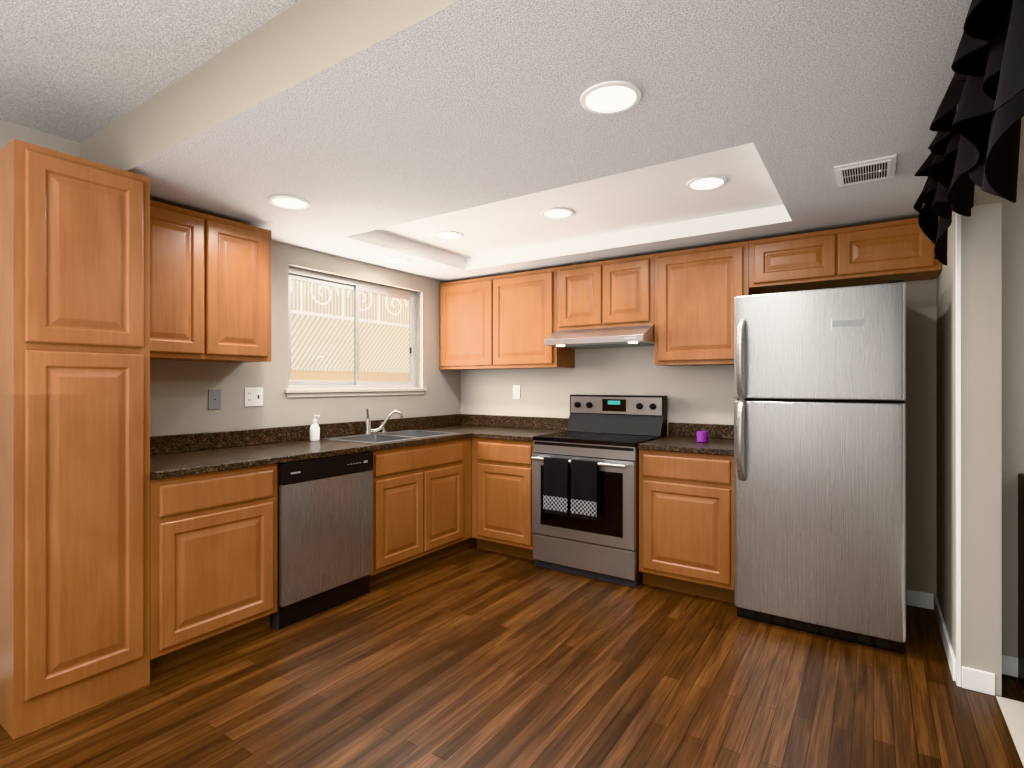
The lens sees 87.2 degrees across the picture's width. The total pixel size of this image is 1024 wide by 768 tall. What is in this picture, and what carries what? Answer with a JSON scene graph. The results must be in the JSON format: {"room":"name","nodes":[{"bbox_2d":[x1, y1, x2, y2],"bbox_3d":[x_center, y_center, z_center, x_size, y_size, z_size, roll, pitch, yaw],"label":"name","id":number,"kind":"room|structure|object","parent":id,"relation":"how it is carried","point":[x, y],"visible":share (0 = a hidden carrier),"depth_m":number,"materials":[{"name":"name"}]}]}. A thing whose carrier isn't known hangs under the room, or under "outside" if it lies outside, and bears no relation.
{"room":"kitchen","nodes":[
{"label":"kitchen","id":0,"kind":"room"},
{"bbox_2d":[0,0,299,142],"bbox_3d":[0.475,-1.220,1.066,6.300,0.100,6.800,0,0,34],"label":"ceiling","id":1,"kind":"structure","parent":0,"point":[79,71],"depth_m":1.89,"materials":[{"name":"white paint"}]},
{"bbox_2d":[0,119,460,435],"bbox_3d":[-2.216,0.060,2.574,0.150,2.460,6.300,0,0,34],"label":"wall","id":2,"kind":"structure","parent":0,"point":[179,397],"depth_m":3.50,"materials":[{"name":"beige paint"}]},
{"bbox_2d":[150,200,270,362],"bbox_3d":[-1.723,-0.510,2.883,0.320,0.760,0.755,0,0,34],"label":"upper cabinet","id":3,"kind":"object","parent":2,"relation":"attached to","point":[210,288],"depth_m":2.81,"materials":[{"name":"brown wood"}]},
{"bbox_2d":[208,390,220,408],"bbox_3d":[-1.738,0.090,3.144,0.006,0.115,0.072,0,0,34],"label":"electrical outlet plate","id":4,"kind":"object","parent":2,"relation":"attached to","point":[214,399],"visible":1,"depth_m":3.14,"materials":[{"name":"grey plastic"}]},
{"bbox_2d":[245,388,262,405],"bbox_3d":[-1.604,0.080,3.343,0.006,0.115,0.118,0,0,34],"label":"outlet","id":5,"kind":"object","parent":2,"relation":"attached to","point":[253,396],"visible":1,"depth_m":3.34,"materials":[{"name":"white paint"}]},
{"bbox_2d":[288,267,416,388],"bbox_3d":[-1.187,-0.370,4.117,0.047,0.840,1.270,0,0,34],"label":"window","id":6,"kind":"structure","parent":2,"relation":"in","point":[311,277],"depth_m":4.10,"materials":[{"name":"silver metal"}]},
{"bbox_2d":[285,388,426,397],"bbox_3d":[-1.136,0.062,4.083,0.088,0.056,1.330,0,0,34],"label":"window sill","id":7,"kind":"structure","parent":2,"relation":"attached to","point":[293,393],"depth_m":3.97,"materials":[{"name":"grey paint"}]},
{"bbox_2d":[291,310,353,319],"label":"fence rail","id":8,"kind":"object","parent":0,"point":[299,312],"depth_m":4.08,"materials":[{"name":"beige"}]},
{"bbox_2d":[291,280,406,320],"bbox_3d":[-1.537,-0.820,4.437,0.012,0.580,2.763,0,0,34],"label":"ornamental ironwork","id":9,"kind":"object","parent":8,"relation":"on","point":[347,296],"depth_m":4.58,"materials":[{"name":"white metal"}]},
{"bbox_2d":[291,370,353,380],"label":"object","id":10,"kind":"object","parent":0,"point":[336,375],"depth_m":4.66,"materials":[{"name":"beige"}]},
{"bbox_2d":[291,314,408,370],"bbox_3d":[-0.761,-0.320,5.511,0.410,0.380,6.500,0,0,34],"label":"fence","id":11,"kind":"object","parent":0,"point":[341,343],"depth_m":4.54,"materials":[{"name":"beige wood"}]},
{"bbox_2d":[360,319,408,326],"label":"fence rail","id":12,"kind":"object","parent":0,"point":[365,320],"depth_m":4.61,"materials":[{"name":"beige"}]},
{"bbox_2d":[360,372,408,380],"label":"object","id":13,"kind":"object","parent":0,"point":[400,377],"depth_m":5.24,"materials":[{"name":"beige"}]},
{"bbox_2d":[0,544,1023,767],"bbox_3d":[0.475,1.340,1.066,6.300,0.100,6.800,0,0,34],"label":"floor","id":14,"kind":"structure","parent":0,"point":[473,656],"depth_m":2.23,"materials":[{"name":"brown wood"}]},
{"bbox_2d":[0,139,149,739],"bbox_3d":[-1.929,0.200,2.298,0.630,2.180,0.443,0,0,34],"label":"pantry cabinet","id":15,"kind":"object","parent":14,"relation":"on","point":[74,434],"visible":1,"depth_m":2.08,"materials":[{"name":"brown wood"}]},
{"bbox_2d":[150,464,276,675],"bbox_3d":[-1.639,0.853,2.731,0.630,0.875,0.595,0,0,34],"label":"base cabinet","id":16,"kind":"object","parent":14,"relation":"on","point":[213,560],"visible":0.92,"depth_m":2.52,"materials":[{"name":"brown wood"}]},
{"bbox_2d":[270,451,372,629],"bbox_3d":[-1.275,0.854,3.223,0.605,0.872,0.612,0,0,34],"label":"dishwasher","id":17,"kind":"object","parent":14,"relation":"on","point":[324,533],"visible":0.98,"depth_m":3.01,"materials":[{"name":"silver metal"}]},
{"bbox_2d":[369,439,464,586],"bbox_3d":[-0.874,0.853,3.868,0.630,0.876,0.890,0,0,34],"label":"base cabinet","id":18,"kind":"object","parent":14,"relation":"on","point":[422,504],"depth_m":3.65,"materials":[{"name":"brown wood"}]},
{"bbox_2d":[150,409,509,479],"bbox_3d":[-0.999,0.369,3.655,0.660,0.377,2.840,0,0,34],"label":"countertop","id":19,"kind":"structure","parent":18,"relation":"on","point":[177,455],"depth_m":3.26,"materials":[{"name":"stone"}]},
{"bbox_2d":[310,415,319,440],"bbox_3d":[-1.311,0.292,3.586,0.077,0.171,0.064,0,0,34],"label":"soap dispenser","id":20,"kind":"object","parent":19,"relation":"on","point":[314,431],"visible":1,"depth_m":3.56,"materials":[{"name":"white plastic"}]},
{"bbox_2d":[360,409,403,435],"bbox_3d":[-0.964,0.279,4.000,0.184,0.196,0.265,0,0,34],"label":"faucet","id":21,"kind":"object","parent":19,"relation":"on","point":[368,430],"depth_m":3.97,"materials":[{"name":"silver metal"}]},
{"bbox_2d":[465,438,476,548],"bbox_3d":[-0.422,0.853,4.540,0.630,0.876,0.730,0,0,34],"label":"base cabinet","id":22,"kind":"object","parent":14,"relation":"on","point":[469,541],"depth_m":4.14,"materials":[{"name":"brown wood"}]},
{"bbox_2d":[472,438,534,560],"bbox_3d":[0.095,0.853,4.253,0.581,0.875,0.630,0,0,34],"label":"base cabinet","id":23,"kind":"object","parent":14,"relation":"on","point":[502,496],"visible":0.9,"depth_m":4.00,"materials":[{"name":"brown wood"}]},
{"bbox_2d":[474,416,568,441],"bbox_3d":[0.109,0.346,4.231,0.535,0.135,0.650,0,0,34],"label":"countertop","id":24,"kind":"structure","parent":23,"relation":"on","point":[514,428],"depth_m":4.48,"materials":[{"name":"stone"}]},
{"bbox_2d":[531,395,666,587],"bbox_3d":[0.612,0.688,3.816,0.754,1.205,0.723,0,0,34],"label":"range","id":25,"kind":"object","parent":14,"relation":"on","point":[585,493],"visible":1,"depth_m":3.59,"materials":[{"name":"silver metal"}]},
{"bbox_2d":[543,457,570,515],"bbox_3d":[0.299,0.685,3.618,0.186,0.372,0.045,0,0,34],"label":"towel","id":26,"kind":"object","parent":25,"relation":"hanging from","point":[556,471],"depth_m":3.60,"materials":[{"name":"black fabric"}]},
{"bbox_2d":[570,459,599,520],"bbox_3d":[0.473,0.685,3.501,0.185,0.372,0.045,0,0,34],"label":"towel","id":27,"kind":"object","parent":25,"relation":"hanging from","point":[584,474],"depth_m":3.48,"materials":[{"name":"black fabric"}]},
{"bbox_2d":[639,449,733,602],"bbox_3d":[1.214,0.853,3.501,0.585,0.875,0.630,0,0,34],"label":"base cabinet","id":28,"kind":"object","parent":14,"relation":"on","point":[686,522],"visible":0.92,"depth_m":3.24,"materials":[{"name":"brown wood"}]},
{"bbox_2d":[638,422,733,455],"bbox_3d":[1.214,0.346,3.498,0.588,0.135,0.634,0,0,34],"label":"countertop","id":29,"kind":"structure","parent":28,"relation":"on","point":[682,437],"depth_m":3.54,"materials":[{"name":"stone"}]},
{"bbox_2d":[696,431,707,441],"bbox_3d":[1.240,0.343,3.504,0.072,0.070,0.072,0,0,34],"label":"candle","id":30,"kind":"object","parent":29,"relation":"on","point":[702,436],"visible":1,"depth_m":3.48,"materials":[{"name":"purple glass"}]},
{"bbox_2d":[734,280,905,653],"bbox_3d":[1.718,0.398,3.013,0.768,1.785,0.822,0,0,34],"label":"fridge","id":31,"kind":"object","parent":14,"relation":"on","point":[820,464],"visible":1,"depth_m":2.71,"materials":[{"name":"silver metal"}]},
{"bbox_2d":[996,696,1023,766],"bbox_3d":[1.575,1.288,-0.543,2.380,0.004,5.055,0,0,34],"label":"tile entry floor","id":32,"kind":"structure","parent":14,"relation":"on","point":[1012,712],"depth_m":2.06,"materials":[{"name":"beige tile"}]},
{"bbox_2d":[1018,473,1023,688],"bbox_3d":[2.392,0.838,2.058,0.625,0.896,0.284,0,0,34],"label":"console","id":33,"kind":"object","parent":32,"relation":"on","point":[1021,577],"visible":1,"depth_m":2.29,"materials":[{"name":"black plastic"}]},
{"bbox_2d":[81,0,971,281],"bbox_3d":[0.163,-1.045,2.842,3.500,0.250,2.900,0,0,34],"label":"ceiling","id":34,"kind":"structure","parent":0,"point":[375,132],"depth_m":1.95,"materials":[{"name":"white paint"}]},
{"bbox_2d":[269,195,309,208],"bbox_3d":[-1.124,-0.916,2.719,0.196,0.008,0.196,0,0,34],"label":"recessed light","id":35,"kind":"object","parent":34,"relation":"in","point":[287,202],"visible":0.98,"depth_m":2.71,"materials":[{"name":"white paint"}]},
{"bbox_2d":[383,257,409,263],"bbox_3d":[-0.856,-0.916,3.997,0.196,0.008,0.196,0,0,34],"label":"recessed light","id":36,"kind":"object","parent":34,"relation":"in","point":[395,260],"visible":0.98,"depth_m":3.99,"materials":[{"name":"white paint"}]},
{"bbox_2d":[434,231,462,238],"bbox_3d":[-0.433,-1.016,3.676,0.196,0.008,0.196,0,0,34],"label":"recessed light","id":37,"kind":"object","parent":34,"relation":"in","point":[448,235],"visible":0.98,"depth_m":3.67,"materials":[{"name":"white paint"}]},
{"bbox_2d":[541,207,573,218],"bbox_3d":[0.272,-1.016,3.202,0.196,0.008,0.196,0,0,34],"label":"recessed light","id":38,"kind":"object","parent":34,"relation":"in","point":[557,213],"visible":0.96,"depth_m":3.19,"materials":[{"name":"white paint"}]},
{"bbox_2d":[580,81,641,113],"bbox_3d":[0.317,-0.916,1.727,0.196,0.008,0.196,0,0,34],"label":"recessed light","id":39,"kind":"object","parent":34,"relation":"in","point":[610,97],"visible":1,"depth_m":1.72,"materials":[{"name":"white paint"}]},
{"bbox_2d":[686,175,726,190],"bbox_3d":[0.986,-1.016,2.723,0.196,0.008,0.196,0,0,34],"label":"recessed light","id":40,"kind":"object","parent":34,"relation":"in","point":[708,182],"visible":1,"depth_m":2.71,"materials":[{"name":"white paint"}]},
{"bbox_2d":[834,154,896,186],"bbox_3d":[1.526,-0.911,2.324,0.216,0.018,0.270,0,0,34],"label":"ceiling vent","id":41,"kind":"object","parent":34,"relation":"in","point":[876,169],"visible":1,"depth_m":2.30,"materials":[{"name":"white metal"}]},
{"bbox_2d":[461,278,936,594],"bbox_3d":[1.014,0.060,4.108,3.500,2.460,0.150,0,0,34],"label":"wall","id":42,"kind":"structure","parent":0,"point":[700,394],"depth_m":3.79,"materials":[{"name":"beige paint"}]},
{"bbox_2d":[439,267,574,369],"bbox_3d":[-0.075,-0.510,4.554,1.191,0.760,0.320,0,0,34],"label":"upper cabinet","id":43,"kind":"object","parent":42,"relation":"attached to","point":[507,321],"visible":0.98,"depth_m":4.38,"materials":[{"name":"brown wood"}]},
{"bbox_2d":[513,385,519,398],"bbox_3d":[0.040,0.070,4.667,0.072,0.116,0.006,0,0,34],"label":"electrical outlet plate","id":44,"kind":"object","parent":42,"relation":"attached to","point":[516,391],"visible":1,"depth_m":4.67,"materials":[{"name":"white paint"}]},
{"bbox_2d":[557,254,653,329],"bbox_3d":[0.736,-0.650,4.009,0.760,0.480,0.320,0,0,34],"label":"upper cabinet","id":45,"kind":"object","parent":42,"relation":"attached to","point":[613,293],"visible":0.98,"depth_m":3.85,"materials":[{"name":"brown wood"}]},
{"bbox_2d":[544,324,653,348],"bbox_3d":[0.684,-0.344,3.932,0.755,0.131,0.504,0,0,34],"label":"range hood","id":46,"kind":"object","parent":45,"relation":"attached to","point":[621,336],"visible":1,"depth_m":3.77,"materials":[{"name":"silver metal"}]},
{"bbox_2d":[654,241,756,365],"bbox_3d":[1.302,-0.510,3.629,0.599,0.760,0.320,0,0,34],"label":"upper cabinet","id":47,"kind":"object","parent":42,"relation":"attached to","point":[697,291],"visible":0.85,"depth_m":3.50,"materials":[{"name":"brown wood"}]},
{"bbox_2d":[749,216,940,293],"bbox_3d":[1.942,-0.745,3.199,0.939,0.290,0.320,0,0,34],"label":"upper cabinet","id":48,"kind":"object","parent":42,"relation":"attached to","point":[878,253],"visible":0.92,"depth_m":3.07,"materials":[{"name":"brown wood"}]},
{"bbox_2d":[937,116,1023,695],"bbox_3d":[0.990,0.060,0.810,0.140,2.460,6.650,0,0,34],"label":"wall","id":49,"kind":"structure","parent":0,"point":[981,437],"depth_m":2.27,"materials":[{"name":"beige paint"}]},
{"bbox_2d":[931,593,955,680],"bbox_3d":[2.168,1.245,2.703,0.017,0.090,0.893,0,0,34],"label":"baseboard","id":50,"kind":"structure","parent":49,"relation":"attached to","point":[935,605],"depth_m":2.61,"materials":[{"name":"white paint"}]},
{"bbox_2d":[956,213,960,686],"bbox_3d":[1.917,0.270,2.309,0.014,2.040,0.039,0,0,34],"label":"trim","id":51,"kind":"structure","parent":49,"relation":"attached to","point":[958,449],"depth_m":2.29,"materials":[{"name":"white paint"}]},
{"bbox_2d":[913,0,1023,264],"bbox_3d":[1.285,-0.606,1.531,0.174,0.535,1.947,0,0,34],"label":"curtain valance","id":52,"kind":"object","parent":49,"relation":"attached to","point":[976,140],"visible":1,"depth_m":1.15,"materials":[{"name":"black fabric"}]},
{"bbox_2d":[1002,171,1023,677],"bbox_3d":[3.171,0.060,1.815,2.360,2.460,0.150,0,0,34],"label":"wall","id":53,"kind":"structure","parent":0,"point":[1012,340],"depth_m":2.36,"materials":[{"name":"beige paint"}]},
{"bbox_2d":[989,654,1017,676],"bbox_3d":[3.126,1.243,1.747,2.360,0.085,0.013,0,0,34],"label":"baseboard","id":54,"kind":"structure","parent":53,"relation":"attached to","point":[1009,664],"depth_m":2.37,"materials":[{"name":"white paint"}]},
{"label":"outside","id":55,"kind":"structure","parent":0,"visible":0},
{"bbox_2d":[291,279,408,372],"bbox_3d":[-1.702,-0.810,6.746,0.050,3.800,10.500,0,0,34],"label":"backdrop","id":56,"kind":"structure","parent":55,"point":[347,313],"depth_m":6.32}
]}

